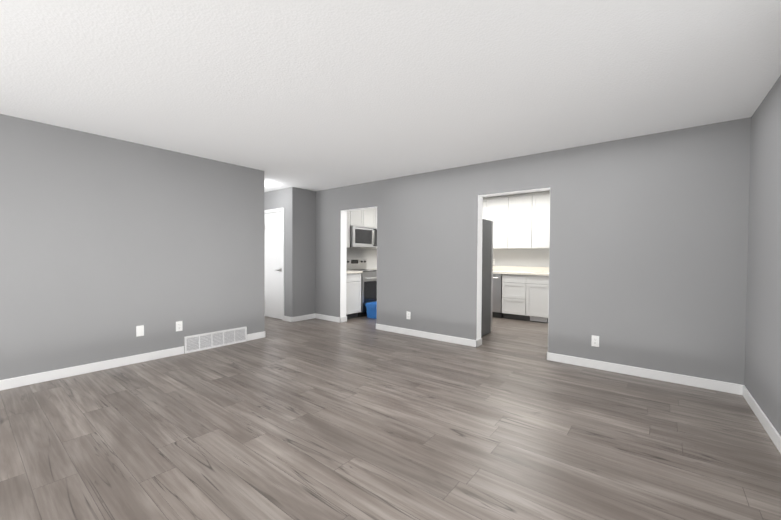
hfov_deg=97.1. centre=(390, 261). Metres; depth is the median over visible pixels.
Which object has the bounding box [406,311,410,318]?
electrical outlet
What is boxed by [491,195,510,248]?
upper cabinet
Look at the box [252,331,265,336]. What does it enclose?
baseboard
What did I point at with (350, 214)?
upper cabinet
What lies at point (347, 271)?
countertop
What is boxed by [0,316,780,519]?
floor
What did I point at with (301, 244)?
wall
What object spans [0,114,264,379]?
wall
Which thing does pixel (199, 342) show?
air vent
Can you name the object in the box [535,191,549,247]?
upper cabinet
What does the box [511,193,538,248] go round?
upper cabinet
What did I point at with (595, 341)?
electrical outlet
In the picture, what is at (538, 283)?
base cabinet
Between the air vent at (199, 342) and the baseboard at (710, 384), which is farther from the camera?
the air vent at (199, 342)
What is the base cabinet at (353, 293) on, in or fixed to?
on the floor
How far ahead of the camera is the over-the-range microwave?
7.09 m
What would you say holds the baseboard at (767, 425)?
attached to the wall at (763, 353)
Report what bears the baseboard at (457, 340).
attached to the wall at (648, 255)
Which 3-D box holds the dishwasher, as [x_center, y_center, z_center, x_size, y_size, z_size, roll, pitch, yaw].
[2.093,0.664,7.123,0.596,0.866,0.632,1,1,38]
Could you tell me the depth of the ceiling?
2.34 m
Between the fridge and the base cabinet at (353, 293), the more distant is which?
the base cabinet at (353, 293)
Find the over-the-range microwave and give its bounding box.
[350,226,376,247]
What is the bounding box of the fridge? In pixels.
[481,219,493,336]
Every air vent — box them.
[184,327,246,353]
[530,316,546,321]
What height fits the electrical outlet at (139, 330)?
0.118 m
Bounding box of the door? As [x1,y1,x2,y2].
[264,212,281,318]
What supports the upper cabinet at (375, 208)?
attached to the wall at (301, 244)
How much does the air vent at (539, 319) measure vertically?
0.077 m
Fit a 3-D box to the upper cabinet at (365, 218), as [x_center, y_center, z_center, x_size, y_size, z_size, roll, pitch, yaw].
[-0.689,-1.046,7.300,0.324,0.617,0.766,1,1,38]
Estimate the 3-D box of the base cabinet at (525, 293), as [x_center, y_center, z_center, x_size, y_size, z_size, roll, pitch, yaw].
[2.555,0.672,6.795,0.515,0.868,0.605,1,1,38]
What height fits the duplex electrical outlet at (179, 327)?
0.118 m
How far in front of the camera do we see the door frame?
6.39 m
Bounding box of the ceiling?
[0,0,780,197]
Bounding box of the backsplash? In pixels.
[493,266,548,269]
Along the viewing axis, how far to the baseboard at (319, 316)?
6.37 m
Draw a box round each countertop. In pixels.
[346,270,361,273]
[493,270,548,273]
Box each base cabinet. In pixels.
[346,274,360,318]
[502,274,528,320]
[529,274,548,322]
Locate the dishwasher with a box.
[492,274,502,317]
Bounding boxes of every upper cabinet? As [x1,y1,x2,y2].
[347,211,354,246]
[355,209,374,227]
[375,208,376,227]
[483,197,490,220]
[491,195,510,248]
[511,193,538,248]
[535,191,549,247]
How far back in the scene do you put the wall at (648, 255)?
3.70 m
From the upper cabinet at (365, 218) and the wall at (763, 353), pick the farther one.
the upper cabinet at (365, 218)
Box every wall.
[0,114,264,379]
[264,188,287,315]
[288,187,376,316]
[315,117,750,384]
[491,248,548,266]
[745,75,780,435]
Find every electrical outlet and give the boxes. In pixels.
[136,325,143,336]
[176,321,182,330]
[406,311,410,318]
[591,335,598,346]
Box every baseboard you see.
[0,346,183,390]
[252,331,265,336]
[292,313,315,321]
[316,314,343,322]
[376,323,479,346]
[546,352,739,394]
[740,384,780,453]
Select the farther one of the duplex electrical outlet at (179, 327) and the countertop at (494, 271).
the countertop at (494, 271)
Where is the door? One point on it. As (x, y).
(273, 265)
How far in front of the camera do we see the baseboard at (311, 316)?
6.42 m
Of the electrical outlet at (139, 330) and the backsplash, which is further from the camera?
the backsplash
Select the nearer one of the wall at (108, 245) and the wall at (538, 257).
the wall at (108, 245)
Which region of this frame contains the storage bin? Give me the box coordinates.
[365,301,376,318]
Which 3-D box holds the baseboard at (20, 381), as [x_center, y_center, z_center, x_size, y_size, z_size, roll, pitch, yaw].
[-3.812,1.098,2.590,0.013,0.092,4.150,1,1,38]
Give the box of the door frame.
[264,208,283,320]
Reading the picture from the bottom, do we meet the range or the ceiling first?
the range
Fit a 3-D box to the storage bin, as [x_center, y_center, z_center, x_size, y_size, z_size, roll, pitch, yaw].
[-0.174,0.943,6.846,0.379,0.292,0.584,1,1,38]
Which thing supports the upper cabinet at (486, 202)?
attached to the wall at (538, 257)
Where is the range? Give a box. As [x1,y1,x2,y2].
[346,259,376,316]

